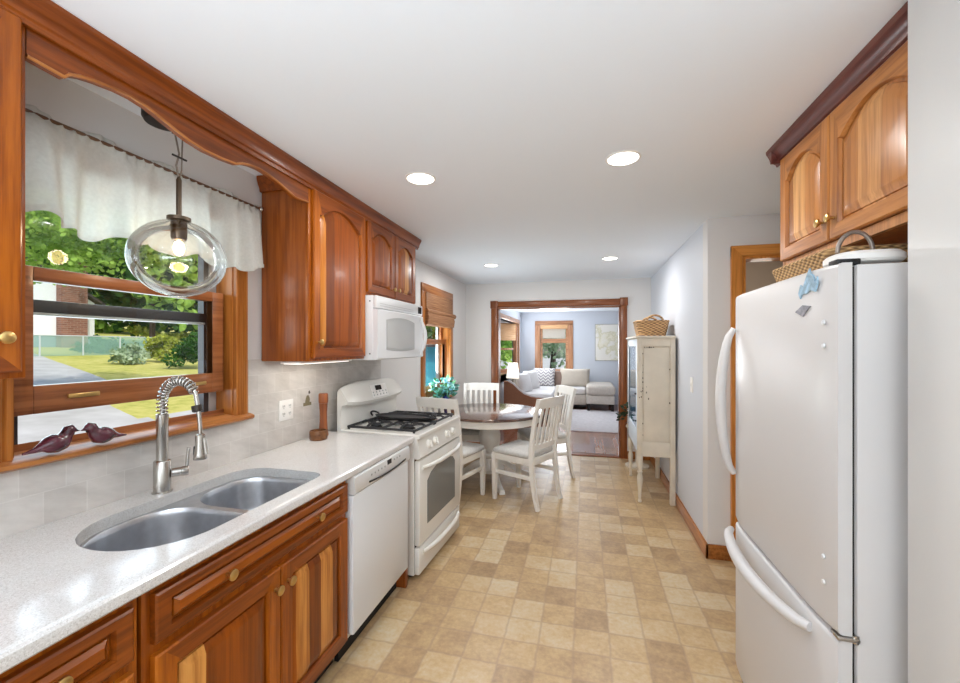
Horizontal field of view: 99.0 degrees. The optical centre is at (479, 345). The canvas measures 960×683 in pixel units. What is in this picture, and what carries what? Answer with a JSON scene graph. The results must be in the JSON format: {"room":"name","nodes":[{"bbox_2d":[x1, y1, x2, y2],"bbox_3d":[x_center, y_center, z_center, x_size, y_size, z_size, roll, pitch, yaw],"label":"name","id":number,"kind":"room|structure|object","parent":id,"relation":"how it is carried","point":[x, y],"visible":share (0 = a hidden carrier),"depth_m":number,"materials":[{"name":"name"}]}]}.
{"room":"kitchen","nodes":[
{"label":"kitchen","id":0,"kind":"room"},
{"bbox_2d":[0,61,520,538],"bbox_3d":[-0.711,0.545,4.260,0.168,2.870,14.100,0,0,14],"label":"wall","id":1,"kind":"structure","parent":0,"point":[36,496],"depth_m":1.82,"materials":[{"name":"paint"}]},
{"bbox_2d":[0,6,24,378],"bbox_3d":[-1.346,-0.403,0.768,0.332,0.966,0.620,0,0,14],"label":"upper cabinet","id":2,"kind":"object","parent":1,"relation":"attached to","point":[12,31],"visible":1,"depth_m":1.00,"materials":[{"name":"brown wood"}]},
{"bbox_2d":[25,26,308,202],"bbox_3d":[-1.022,-0.805,1.571,0.025,0.162,1.094,0,0,14],"label":"valance board","id":3,"kind":"object","parent":2,"relation":"attached to","point":[42,53],"visible":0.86,"depth_m":1.35,"materials":[{"name":"brown wood"}]},
{"bbox_2d":[0,254,254,473],"bbox_3d":[-1.369,-0.145,1.616,0.205,1.030,1.012,0,0,14],"label":"window","id":4,"kind":"structure","parent":1,"relation":"in","point":[221,319],"depth_m":1.61,"materials":[{"name":"brown wood"}]},
{"bbox_2d":[22,424,79,454],"bbox_3d":[-1.353,0.298,1.297,0.061,0.082,0.145,0,0,14],"label":"bird","id":5,"kind":"object","parent":4,"relation":"on","point":[54,443],"visible":1,"depth_m":1.29},
{"bbox_2d":[81,423,126,442],"bbox_3d":[-1.317,0.300,1.437,0.059,0.080,0.140,0,0,14],"label":"bird","id":6,"kind":"object","parent":4,"relation":"on","point":[96,434],"visible":1,"depth_m":1.41},
{"bbox_2d":[25,108,263,211],"bbox_3d":[-1.263,-0.702,1.653,0.072,0.028,0.976,0,0,14],"label":"curtain rod","id":7,"kind":"object","parent":1,"relation":"attached to","point":[261,209],"visible":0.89,"depth_m":1.50,"materials":[{"name":"brown"}]},
{"bbox_2d":[25,104,263,271],"bbox_3d":[-1.246,-0.541,1.638,0.130,0.365,0.930,0,0,11],"label":"curtain valance","id":8,"kind":"object","parent":7,"relation":"hanging from","point":[100,191],"visible":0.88,"depth_m":1.47,"materials":[{"name":"white fabric"}]},
{"bbox_2d":[0,0,420,249],"bbox_3d":[-1.074,-0.848,1.829,0.331,0.080,3.410,0,0,14],"label":"crown molding","id":9,"kind":"structure","parent":1,"relation":"attached to","point":[48,19],"depth_m":1.36,"materials":[{"name":"brown wood"}]},
{"bbox_2d":[279,399,292,421],"bbox_3d":[-1.110,0.366,2.351,0.007,0.117,0.115,0,0,14],"label":"wall outlet","id":10,"kind":"object","parent":1,"relation":"attached to","point":[285,406],"visible":1,"depth_m":2.34,"materials":[{"name":"white plastic"}]},
{"bbox_2d":[301,389,313,409],"bbox_3d":[-1.066,0.330,2.534,0.003,0.120,0.120,0,0,14],"label":"picture","id":11,"kind":"object","parent":1,"relation":"attached to","point":[307,396],"visible":1,"depth_m":2.53,"materials":[{"name":"paper"}]},
{"bbox_2d":[262,188,364,361],"bbox_3d":[-0.929,-0.403,2.396,0.332,0.966,0.548,0,0,14],"label":"upper cabinet","id":12,"kind":"object","parent":1,"relation":"attached to","point":[313,272],"visible":0.88,"depth_m":2.16,"materials":[{"name":"brown wood"}]},
{"bbox_2d":[257,175,282,192],"bbox_3d":[-1.037,-0.849,2.123,0.258,0.078,0.032,0,0,14],"label":"crown molding","id":13,"kind":"structure","parent":12,"relation":"attached to","point":[265,184],"depth_m":2.14,"materials":[{"name":"brown wood"}]},
{"bbox_2d":[280,359,351,363],"bbox_3d":[-0.936,0.089,2.389,0.120,0.016,0.495,0,0,14],"label":"light","id":14,"kind":"object","parent":12,"relation":"attached to","point":[328,361],"visible":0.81,"depth_m":2.23,"materials":[{"name":"white plastic"}]},
{"bbox_2d":[365,220,414,303],"bbox_3d":[-0.761,-0.611,3.051,0.332,0.551,0.797,0,0,14],"label":"upper cabinet","id":15,"kind":"object","parent":1,"relation":"attached to","point":[389,260],"visible":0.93,"depth_m":2.92,"materials":[{"name":"brown wood"}]},
{"bbox_2d":[352,295,426,359],"bbox_3d":[-0.712,-0.118,3.031,0.437,0.420,0.764,0,0,14],"label":"microwave oven","id":16,"kind":"object","parent":15,"relation":"attached to","point":[394,329],"visible":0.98,"depth_m":2.81,"materials":[{"name":"white"}]},
{"bbox_2d":[421,282,452,407],"bbox_3d":[-0.548,-0.015,4.811,0.210,1.310,1.110,0,0,14],"label":"window","id":17,"kind":"structure","parent":1,"relation":"in","point":[443,341],"depth_m":5.15,"materials":[{"name":"brown wood"}]},
{"bbox_2d":[425,292,455,328],"bbox_3d":[-0.452,-0.400,4.838,0.060,0.360,0.970,0,0,14],"label":"roman shade","id":18,"kind":"object","parent":17,"relation":"attached to","point":[438,310],"visible":0.98,"depth_m":4.71,"materials":[{"name":"brown wood"}]},
{"bbox_2d":[500,313,519,382],"bbox_3d":[0.377,0.050,9.504,0.694,1.460,2.580,0,0,14],"label":"window","id":19,"kind":"structure","parent":1,"relation":"in","point":[516,344],"depth_m":10.47,"materials":[{"name":"wood"}]},
{"bbox_2d":[501,324,515,340],"bbox_3d":[0.630,-0.350,10.302,0.680,0.420,0.025,0,0,-36],"label":"bamboo shade","id":20,"kind":"object","parent":19,"relation":"attached to","point":[508,331],"visible":0.56,"depth_m":10.35,"materials":[{"name":"beige wood"}]},
{"bbox_2d":[51,0,907,312],"bbox_3d":[1.430,-1.015,3.711,4.670,0.250,14.300,0,0,14],"label":"ceiling","id":21,"kind":"structure","parent":0,"point":[516,110],"depth_m":1.47,"materials":[{"name":"white paint"}]},
{"bbox_2d":[124,108,226,296],"bbox_3d":[-1.125,-0.536,1.532,0.308,0.703,0.308,0,0,14],"label":"pendant light","id":22,"kind":"object","parent":21,"relation":"hanging from","point":[178,225],"visible":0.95,"depth_m":1.53,"materials":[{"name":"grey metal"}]},
{"bbox_2d":[170,219,186,241],"bbox_3d":[-1.125,-0.432,1.532,0.052,0.075,0.052,0,0,14],"label":"socket","id":23,"kind":"object","parent":22,"relation":"attached to","point":[178,227],"depth_m":1.51,"materials":[{"name":"brown metal"}]},
{"bbox_2d":[405,172,435,184],"bbox_3d":[-0.315,-0.887,2.176,0.160,0.006,0.160,0,0,14],"label":"recessed light","id":24,"kind":"object","parent":21,"relation":"in","point":[418,178],"visible":1,"depth_m":2.17,"materials":[{"name":"white plastic"}]},
{"bbox_2d":[484,264,497,266],"bbox_3d":[0.123,-0.887,4.511,0.160,0.006,0.160,0,0,14],"label":"recessed light","id":25,"kind":"object","parent":21,"relation":"in","point":[486,265],"visible":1,"depth_m":4.51,"materials":[{"name":"white plastic"}]},
{"bbox_2d":[602,256,617,259],"bbox_3d":[1.317,-0.887,4.153,0.160,0.006,0.160,0,0,14],"label":"recessed light","id":26,"kind":"object","parent":21,"relation":"in","point":[610,257],"visible":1,"depth_m":4.15,"materials":[{"name":"white plastic"}]},
{"bbox_2d":[605,150,640,165],"bbox_3d":[0.678,-0.887,1.942,0.160,0.006,0.160,0,0,14],"label":"recessed light","id":27,"kind":"object","parent":21,"relation":"in","point":[626,157],"visible":1,"depth_m":1.94,"materials":[{"name":"white plastic"}]},
{"bbox_2d":[317,404,742,682],"bbox_3d":[1.382,1.540,3.724,4.370,0.120,14.100,0,0,14],"label":"floor","id":28,"kind":"structure","parent":0,"point":[598,584],"depth_m":2.43,"materials":[{"name":"tile"}]},
{"bbox_2d":[0,598,136,682],"bbox_3d":[-1.200,1.044,0.707,0.624,0.873,0.775,0,0,14],"label":"base cabinet","id":29,"kind":"object","parent":28,"relation":"on","point":[104,650],"visible":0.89,"depth_m":0.91,"materials":[{"name":"brown wood"}]},
{"bbox_2d":[137,481,347,682],"bbox_3d":[-0.990,1.044,1.530,0.624,0.873,0.903,0,0,14],"label":"base cabinet","id":30,"kind":"object","parent":28,"relation":"on","point":[270,606],"visible":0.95,"depth_m":1.38,"materials":[{"name":"brown wood"}]},
{"bbox_2d":[0,431,413,673],"bbox_3d":[-1.085,0.585,1.199,0.625,0.038,2.985,0,0,14],"label":"countertop","id":31,"kind":"structure","parent":30,"relation":"on","point":[52,587],"depth_m":1.15,"materials":[{"name":"stone"}]},
{"bbox_2d":[151,376,208,494],"bbox_3d":[-1.134,0.340,1.584,0.253,0.452,0.108,0,0,14],"label":"kitchen faucet","id":32,"kind":"object","parent":31,"relation":"on","point":[162,464],"visible":1,"depth_m":1.57,"materials":[{"name":"silver metal"}]},
{"bbox_2d":[79,476,310,550],"bbox_3d":[-0.981,0.707,1.511,0.450,0.204,0.800,0,0,14],"label":"sink","id":33,"kind":"object","parent":31,"relation":"in","point":[202,512],"visible":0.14,"depth_m":1.52,"materials":[{"name":"metal"}]},
{"bbox_2d":[309,429,327,440],"bbox_3d":[-0.979,0.538,2.486,0.104,0.056,0.104,0,0,14],"label":"mortar","id":34,"kind":"object","parent":31,"relation":"on","point":[315,434],"visible":1,"depth_m":2.45,"materials":[{"name":"brown wood"}]},
{"bbox_2d":[318,393,328,433],"bbox_3d":[-0.989,0.431,2.588,0.062,0.269,0.062,0,0,14],"label":"pepper mill","id":35,"kind":"object","parent":31,"relation":"on","point":[322,397],"visible":0.84,"depth_m":2.57,"materials":[{"name":"brown wood"}]},
{"bbox_2d":[334,446,409,661],"bbox_3d":[-0.785,1.043,2.267,0.594,0.874,0.610,0,0,14],"label":"dishwasher","id":36,"kind":"object","parent":28,"relation":"on","point":[377,513],"visible":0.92,"depth_m":2.09,"materials":[{"name":"white metal"}]},
{"bbox_2d":[337,378,460,576],"bbox_3d":[-0.529,0.867,3.011,0.663,1.226,0.755,0,0,17],"label":"gas range","id":37,"kind":"object","parent":28,"relation":"on","point":[434,461],"visible":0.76,"depth_m":2.82,"materials":[{"name":"white metal"}]},
{"bbox_2d":[341,413,459,438],"bbox_3d":[-0.546,0.573,3.016,0.579,0.025,0.755,0,0,17],"label":"cooktop","id":38,"kind":"object","parent":37,"relation":"in","point":[426,431],"depth_m":2.81,"materials":[{"name":"white"}]},
{"bbox_2d":[370,410,436,419],"bbox_3d":[-0.562,0.505,3.003,0.527,0.043,0.204,0,0,17],"label":"pan","id":39,"kind":"object","parent":37,"relation":"on","point":[394,416],"visible":1,"depth_m":3.01,"materials":[{"name":"black metal"}]},
{"bbox_2d":[396,567,407,587],"bbox_3d":[-0.736,1.044,2.592,0.588,0.873,0.033,0,0,14],"label":"end panel","id":40,"kind":"object","parent":28,"relation":"on","point":[402,582],"visible":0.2,"depth_m":2.51,"materials":[{"name":"brown wood"}]},
{"bbox_2d":[415,396,485,495],"bbox_3d":[-0.279,0.978,3.962,0.456,1.012,0.575,0,0,30],"label":"dining chair","id":41,"kind":"object","parent":28,"relation":"on","point":[469,451],"visible":0.36,"depth_m":3.80,"materials":[{"name":"beige paint"}]},
{"bbox_2d":[461,383,498,473],"bbox_3d":[0.007,0.978,5.006,0.456,1.012,0.575,0,0,3],"label":"dining chair","id":42,"kind":"object","parent":28,"relation":"on","point":[467,434],"visible":0.23,"depth_m":5.22,"materials":[{"name":"beige paint"}]},
{"bbox_2d":[438,403,543,494],"bbox_3d":[0.109,1.099,4.576,1.204,0.758,1.204,0,0,14],"label":"dining table","id":43,"kind":"object","parent":28,"relation":"on","point":[489,418],"visible":0.73,"depth_m":4.44,"materials":[{"name":"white wood"}]},
{"bbox_2d":[428,374,459,398],"bbox_3d":[-0.397,0.527,4.708,0.324,0.384,0.595,0,0,14],"label":"flower vase","id":44,"kind":"object","parent":43,"relation":"on","point":[447,389],"visible":0.94,"depth_m":4.65,"materials":[{"name":"blue"}]},
{"bbox_2d":[506,363,518,381],"bbox_3d":[0.700,0.920,8.719,0.283,1.120,0.283,0,0,14],"label":"floor lamp","id":45,"kind":"object","parent":28,"relation":"on","point":[512,370],"visible":0.64,"depth_m":8.62,"materials":[{"name":"white fabric"}]},
{"bbox_2d":[492,395,563,511],"bbox_3d":[0.473,0.978,3.974,0.575,1.012,0.456,0,0,40],"label":"dining chair","id":46,"kind":"object","parent":28,"relation":"on","point":[520,452],"visible":1,"depth_m":3.86,"materials":[{"name":"beige paint"}]},
{"bbox_2d":[517,385,576,477],"bbox_3d":[0.773,0.978,4.747,0.575,1.012,0.456,0,0,-15],"label":"dining chair","id":47,"kind":"object","parent":28,"relation":"on","point":[523,433],"visible":0.52,"depth_m":4.60,"materials":[{"name":"beige paint"}]},
{"bbox_2d":[504,378,615,418],"bbox_3d":[1.902,1.087,9.320,2.260,0.785,2.600,0,0,14],"label":"sectional sofa","id":48,"kind":"object","parent":28,"relation":"on","point":[594,392],"visible":0.59,"depth_m":9.14,"materials":[{"name":"fabric"}]},
{"bbox_2d":[516,372,531,391],"bbox_3d":[0.953,0.805,8.840,0.236,0.446,0.520,0,0,34],"label":"throw pillow","id":49,"kind":"object","parent":48,"relation":"on","point":[524,383],"visible":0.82,"depth_m":8.70,"materials":[{"name":"white fabric"}]},
{"bbox_2d":[523,370,539,388],"bbox_3d":[1.182,0.790,9.452,0.230,0.449,0.520,0,0,43],"label":"throw pillow","id":50,"kind":"object","parent":48,"relation":"on","point":[533,374],"visible":0.59,"depth_m":9.40,"materials":[{"name":"white fabric"}]},
{"bbox_2d":[525,390,553,396],"bbox_3d":[1.217,1.060,8.762,0.690,0.160,0.820,0,0,14],"label":"seat cushion","id":51,"kind":"object","parent":48,"relation":"on","point":[545,393],"depth_m":8.64,"materials":[{"name":"white fabric"}]},
{"bbox_2d":[532,386,555,392],"bbox_3d":[1.486,1.060,9.813,0.690,0.160,1.330,0,0,14],"label":"seat cushion","id":52,"kind":"object","parent":48,"relation":"on","point":[552,388],"depth_m":9.45,"materials":[{"name":"white fabric"}]},
{"bbox_2d":[534,368,554,385],"bbox_3d":[1.586,0.775,10.144,0.540,0.451,0.208,0,0,23],"label":"throw pillow","id":53,"kind":"object","parent":48,"relation":"on","point":[546,376],"visible":0.78,"depth_m":10.05,"materials":[{"name":"fabric"}]},
{"bbox_2d":[554,370,561,385],"bbox_3d":[1.979,0.810,10.146,0.400,0.413,0.182,0,0,11],"label":"throw pillow","id":54,"kind":"object","parent":48,"relation":"on","point":[558,377],"visible":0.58,"depth_m":10.09,"materials":[{"name":"brown fabric"}]},
{"bbox_2d":[558,386,585,394],"bbox_3d":[2.230,1.060,9.958,0.660,0.160,0.680,0,0,14],"label":"seat cushion","id":55,"kind":"object","parent":48,"relation":"on","point":[581,390],"depth_m":9.60,"materials":[{"name":"white fabric"}]},
{"bbox_2d":[560,368,589,386],"bbox_3d":[2.323,0.780,10.037,0.720,0.451,0.263,0,0,11],"label":"throw pillow","id":56,"kind":"object","parent":48,"relation":"on","point":[570,377],"visible":0.97,"depth_m":9.94,"materials":[{"name":"beige fabric"}]},
{"bbox_2d":[586,381,615,395],"bbox_3d":[2.854,1.005,9.762,0.635,0.220,1.230,0,0,14],"label":"cushion","id":57,"kind":"object","parent":48,"relation":"on","point":[592,388],"depth_m":9.21,"materials":[{"name":"fabric"}]},
{"bbox_2d":[571,409,617,432],"bbox_3d":[2.890,1.473,8.060,2.200,0.014,2.450,0,0,14],"label":"area rug","id":58,"kind":"object","parent":28,"relation":"on","point":[602,421],"visible":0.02,"depth_m":7.96,"materials":[{"name":"white carpet"}]},
{"bbox_2d":[616,402,648,469],"bbox_3d":[1.893,1.085,5.054,0.477,0.790,0.434,0,0,-34],"label":"potted plant","id":59,"kind":"object","parent":28,"relation":"on","point":[634,464],"visible":0.18,"depth_m":5.04,"materials":[{"name":"green plant"}]},
{"bbox_2d":[626,336,675,505],"bbox_3d":[1.745,0.693,4.250,0.357,1.575,0.904,0,0,14],"label":"hutch","id":60,"kind":"object","parent":28,"relation":"on","point":[651,359],"visible":1,"depth_m":3.85,"materials":[{"name":"beige paint"}]},
{"bbox_2d":[633,314,668,335],"bbox_3d":[1.718,-0.202,4.128,0.316,0.211,0.340,0,0,14],"label":"wicker basket","id":61,"kind":"object","parent":60,"relation":"on","point":[645,327],"visible":0.99,"depth_m":3.98,"materials":[{"name":"beige wicker"}]},
{"bbox_2d":[715,258,907,682],"bbox_3d":[1.378,0.624,1.366,0.889,1.712,0.773,0,0,14],"label":"refrigerator","id":62,"kind":"object","parent":28,"relation":"on","point":[818,553],"visible":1,"depth_m":1.13,"materials":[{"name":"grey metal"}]},
{"bbox_2d":[795,305,810,316],"bbox_3d":[0.969,-0.105,1.231,0.004,0.034,0.085,0,0,14],"label":"magnet","id":63,"kind":"object","parent":62,"relation":"attached to","point":[803,309],"visible":1,"depth_m":1.23},
{"bbox_2d":[798,268,818,298],"bbox_3d":[0.961,-0.184,1.201,0.004,0.084,0.106,0,0,14],"label":"magnet","id":64,"kind":"object","parent":62,"relation":"attached to","point":[810,283],"visible":1,"depth_m":1.19},
{"bbox_2d":[772,230,907,281],"bbox_3d":[1.283,-0.285,1.434,0.317,0.136,0.447,0,0,14],"label":"basket","id":65,"kind":"object","parent":62,"relation":"on","point":[814,261],"visible":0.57,"depth_m":1.31,"materials":[{"name":"brown wicker"}]},
{"bbox_2d":[823,249,906,266],"bbox_3d":[1.090,-0.247,1.169,0.164,0.031,0.147,0,0,14],"label":"lid","id":66,"kind":"object","parent":62,"relation":"on","point":[873,256],"visible":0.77,"depth_m":1.11,"materials":[{"name":"white plastic"}]},
{"bbox_2d":[466,277,650,450],"bbox_3d":[1.879,0.295,5.465,4.270,2.370,0.120,0,0,14],"label":"wall","id":67,"kind":"structure","parent":0,"point":[637,290],"depth_m":5.75,"materials":[{"name":"white paint"}]},
{"bbox_2d":[490,297,627,458],"bbox_3d":[1.059,0.421,5.661,1.847,2.118,0.157,0,0,14],"label":"trim opening","id":68,"kind":"structure","parent":67,"relation":"attached to","point":[621,303],"depth_m":5.50,"materials":[{"name":"brown wood"}]},
{"bbox_2d":[557,451,619,457],"bbox_3d":[1.064,1.474,5.673,1.647,0.012,0.140,0,0,14],"label":"threshold","id":69,"kind":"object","parent":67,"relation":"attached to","point":[572,453],"depth_m":5.55,"materials":[{"name":"brown wood"}]},
{"bbox_2d":[627,451,649,459],"bbox_3d":[2.066,1.430,5.347,0.280,0.100,0.015,0,0,14],"label":"baseboard","id":70,"kind":"structure","parent":67,"relation":"attached to","point":[633,452],"depth_m":5.35,"materials":[{"name":"brown wood"}]},
{"bbox_2d":[521,311,617,404],"bbox_3d":[3.173,0.295,10.517,4.270,2.370,0.150,0,0,14],"label":"wall","id":71,"kind":"structure","parent":0,"point":[584,322],"depth_m":10.57,"materials":[{"name":"blue paint"}]},
{"bbox_2d":[535,321,572,370],"bbox_3d":[1.938,0.060,10.771,1.050,1.440,0.130,0,0,14],"label":"window","id":72,"kind":"structure","parent":71,"relation":"in","point":[539,340],"depth_m":10.77,"materials":[{"name":"brown wood"}]},
{"bbox_2d":[540,325,567,337],"bbox_3d":[1.940,-0.375,10.757,0.700,0.350,0.044,0,0,14],"label":"bamboo shade","id":73,"kind":"object","parent":72,"relation":"attached to","point":[549,331],"visible":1,"depth_m":10.76,"materials":[{"name":"fabric"}]},
{"bbox_2d":[595,324,617,360],"bbox_3d":[3.361,-0.090,10.374,0.875,0.940,0.033,0,0,14],"label":"print","id":74,"kind":"object","parent":71,"relation":"attached to","point":[606,335],"visible":0.56,"depth_m":10.40,"materials":[{"name":"grey paper"}]},
{"bbox_2d":[651,224,702,534],"bbox_3d":[1.977,0.295,4.134,0.120,2.370,2.410,0,0,14],"label":"wall","id":75,"kind":"structure","parent":0,"point":[677,286],"depth_m":3.43,"materials":[{"name":"white paint"}]},
{"bbox_2d":[650,457,707,558],"bbox_3d":[1.895,1.430,4.085,0.015,0.100,2.545,0,0,14],"label":"baseboard","id":76,"kind":"structure","parent":75,"relation":"attached to","point":[700,540],"depth_m":3.36,"materials":[{"name":"brown wood"}]},
{"bbox_2d":[690,377,692,392],"bbox_3d":[1.691,0.310,3.283,0.012,0.120,0.070,0,0,14],"label":"light switch","id":77,"kind":"object","parent":75,"relation":"attached to","point":[691,378],"visible":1,"depth_m":3.27,"materials":[{"name":"white plastic"}]},
{"bbox_2d":[703,214,779,545],"bbox_3d":[2.269,0.295,2.753,1.370,2.370,0.120,0,0,14],"label":"wall","id":78,"kind":"structure","parent":0,"point":[719,234],"depth_m":2.85,"materials":[{"name":"white paint"}]},
{"bbox_2d":[705,544,730,560],"bbox_3d":[1.653,1.430,2.841,0.162,0.100,0.015,0,0,14],"label":"baseboard","id":79,"kind":"structure","parent":78,"relation":"attached to","point":[717,552],"depth_m":2.84,"materials":[{"name":"brown wood"}]},
{"bbox_2d":[730,243,779,561],"bbox_3d":[2.193,0.398,2.760,0.936,2.165,0.144,0,0,14],"label":"doorway","id":80,"kind":"structure","parent":78,"relation":"in","point":[739,255],"depth_m":2.80,"materials":[{"name":"brown wood"}]},
{"bbox_2d":[746,261,782,292],"bbox_3d":[2.555,0.295,3.630,1.250,2.370,1.700,0,0,14],"label":"wall","id":81,"kind":"structure","parent":0,"point":[758,274],"depth_m":4.30,"materials":[{"name":"brown paint"}]},
{"bbox_2d":[908,0,959,682],"bbox_3d":[0.577,0.295,-1.072,0.150,2.370,4.210,0,0,14],"label":"wall partition","id":82,"kind":"structure","parent":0,"point":[933,25],"depth_m":0.91,"materials":[{"name":"white paint"}]},
{"bbox_2d":[766,1,907,166],"bbox_3d":[1.505,-0.852,1.353,0.636,0.073,0.928,0,0,14],"label":"crown molding","id":83,"kind":"structure","parent":82,"relation":"attached to","point":[894,34],"depth_m":1.32,"materials":[{"name":"brown wood"}]},
{"bbox_2d":[780,40,907,265],"bbox_3d":[1.502,-0.613,1.337,0.633,0.546,0.865,0,0,14],"label":"upper cabinet","id":84,"kind":"object","parent":82,"relation":"attached to","point":[850,172],"visible":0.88,"depth_m":1.32,"materials":[{"name":"brown wood"}]},
{"label":"outside","id":85,"kind":"structure","parent":0,"visible":0},
{"bbox_2d":[18,325,565,443],"bbox_3d":[-43.900,-1.622,42.211,114.000,7.104,120.000,0,0,14],"label":"ground","id":86,"kind":"structure","parent":85,"point":[47,369],"depth_m":15.37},
{"bbox_2d":[25,255,105,347],"bbox_3d":[-35.633,-3.395,26.726,10.500,8.150,13.100,0,0,14],"label":"neighbor house","id":87,"kind":"structure","parent":86,"relation":"on","point":[42,325],"depth_m":29.12,"materials":[{"name":"white"}]},
{"bbox_2d":[37,244,124,332],"bbox_3d":[-53.073,-8.017,51.178,20.374,16.769,20.722,0,0,14],"label":"leafy tree","id":88,"kind":"object","parent":86,"relation":"on","point":[115,331],"visible":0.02,"depth_m":57.01,"materials":[{"name":"green plant"}]},
{"bbox_2d":[33,334,152,355],"bbox_3d":[-24.335,0.018,23.884,0.080,1.310,10.280,0,0,14],"label":"fence","id":89,"kind":"object","parent":86,"relation":"on","point":[83,339],"visible":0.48,"depth_m":24.79,"materials":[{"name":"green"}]},
{"bbox_2d":[70,249,121,332],"bbox_3d":[-55.557,-9.735,53.333,26.622,17.314,22.853,0,0,14],"label":"leafy tree","id":90,"kind":"object","parent":86,"relation":"on","point":[101,325],"visible":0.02,"depth_m":53.67,"materials":[{"name":"green plant"}]},
{"bbox_2d":[69,334,123,353],"bbox_3d":[-25.076,-0.004,27.093,2.568,1.606,2.521,0,0,14],"label":"bush","id":91,"kind":"object","parent":86,"relation":"on","point":[96,334],"visible":0.36,"depth_m":26.53,"materials":[{"name":"green plant"}]},
{"bbox_2d":[25,210,197,287],"bbox_3d":[-10.979,-1.539,11.268,8.539,7.228,10.771,0,0,-41],"label":"leafy tree","id":92,"kind":"object","parent":86,"relation":"on","point":[41,226],"visible":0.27,"depth_m":11.74,"materials":[{"name":"green plant"}]},
{"bbox_2d":[25,239,197,336],"bbox_3d":[-27.860,-6.168,35.145,14.657,13.118,16.303,0,0,14],"label":"leafy tree","id":93,"kind":"object","parent":86,"relation":"on","point":[114,298],"visible":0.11,"depth_m":33.61,"materials":[{"name":"green plant"}]},
{"bbox_2d":[106,340,150,364],"bbox_3d":[-18.866,0.437,22.072,1.461,1.534,1.897,0,0,-10],"label":"bush","id":94,"kind":"object","parent":86,"relation":"on","point":[132,356],"visible":0.98,"depth_m":21.83,"materials":[{"name":"green plant"}]},
{"bbox_2d":[90,271,169,334],"bbox_3d":[-47.587,-8.040,59.620,20.500,16.279,23.247,0,0,14],"label":"leafy tree","id":95,"kind":"object","parent":86,"relation":"on","point":[163,327],"visible":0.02,"depth_m":58.92,"materials":[{"name":"green plant"}]},
{"bbox_2d":[80,250,197,349],"bbox_3d":[-26.046,-6.477,33.427,10.981,13.903,15.032,0,0,-2],"label":"leafy tree","id":96,"kind":"object","parent":86,"relation":"on","point":[169,306],"visible":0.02,"depth_m":32.82,"materials":[{"name":"green plant"}]},
{"bbox_2d":[121,324,194,348],"bbox_3d":[-26.293,-0.656,35.305,6.236,2.194,4.727,0,0,-7],"label":"bush","id":97,"kind":"object","parent":86,"relation":"on","point":[145,331],"visible":0.34,"depth_m":33.64,"materials":[{"name":"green plant"}]},
{"bbox_2d":[125,255,197,331],"bbox_3d":[-24.864,-6.907,40.216,15.686,14.789,20.624,0,0,14],"label":"leafy tree","id":98,"kind":"object","parent":86,"relation":"on","point":[178,274],"visible":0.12,"depth_m":30.98,"materials":[{"name":"green plant"}]},
{"bbox_2d":[141,333,181,362],"bbox_3d":[-18.447,0.159,24.064,2.661,1.871,1.475,0,0,-19],"label":"bush","id":99,"kind":"object","parent":86,"relation":"on","point":[150,345],"visible":0.78,"depth_m":23.85,"materials":[{"name":"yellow plant"}]},
{"bbox_2d":[157,324,193,333],"bbox_3d":[-40.419,-11.015,59.061,22.659,20.859,20.285,0,0,-9],"label":"leafy tree","id":100,"kind":"object","parent":86,"relation":"on","point":[175,328],"visible":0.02,"depth_m":59.67,"materials":[{"name":"green plant"}]},
{"bbox_2d":[160,331,197,367],"bbox_3d":[-15.635,0.171,21.983,1.919,1.966,2.522,0,0,-20],"label":"bush","id":101,"kind":"object","parent":86,"relation":"on","point":[189,347],"visible":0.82,"depth_m":21.43,"materials":[{"name":"green plant"}]},
{"bbox_2d":[426,344,435,385],"bbox_3d":[-1.025,0.935,11.514,2.500,1.990,3.200,0,0,14],"label":"garden shed","id":102,"kind":"object","parent":86,"relation":"on","point":[430,348],"visible":0.04,"depth_m":10.11,"materials":[{"name":"teal"}]},
{"bbox_2d":[426,326,435,338],"bbox_3d":[-1.756,-0.731,18.604,5.461,5.634,4.938,0,0,-35],"label":"leafy tree","id":103,"kind":"object","parent":86,"relation":"on","point":[431,331],"visible":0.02,"depth_m":16.31,"materials":[{"name":"green plant"}]},
{"bbox_2d":[501,340,511,368],"bbox_3d":[0.035,-0.814,15.532,2.692,5.802,3.950,0,0,14],"label":"leafy tree","id":104,"kind":"object","parent":86,"relation":"on","point":[504,343],"visible":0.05,"depth_m":14.98,"materials":[{"name":"green plant"}]},
{"bbox_2d":[511,329,565,368],"bbox_3d":[2.962,0.487,16.085,6.404,4.200,3.916,0,0,14],"label":"leafy tree","id":105,"kind":"object","parent":86,"relation":"on","point":[552,351],"visible":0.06,"depth_m":15.99,"materials":[{"name":"green plant"}]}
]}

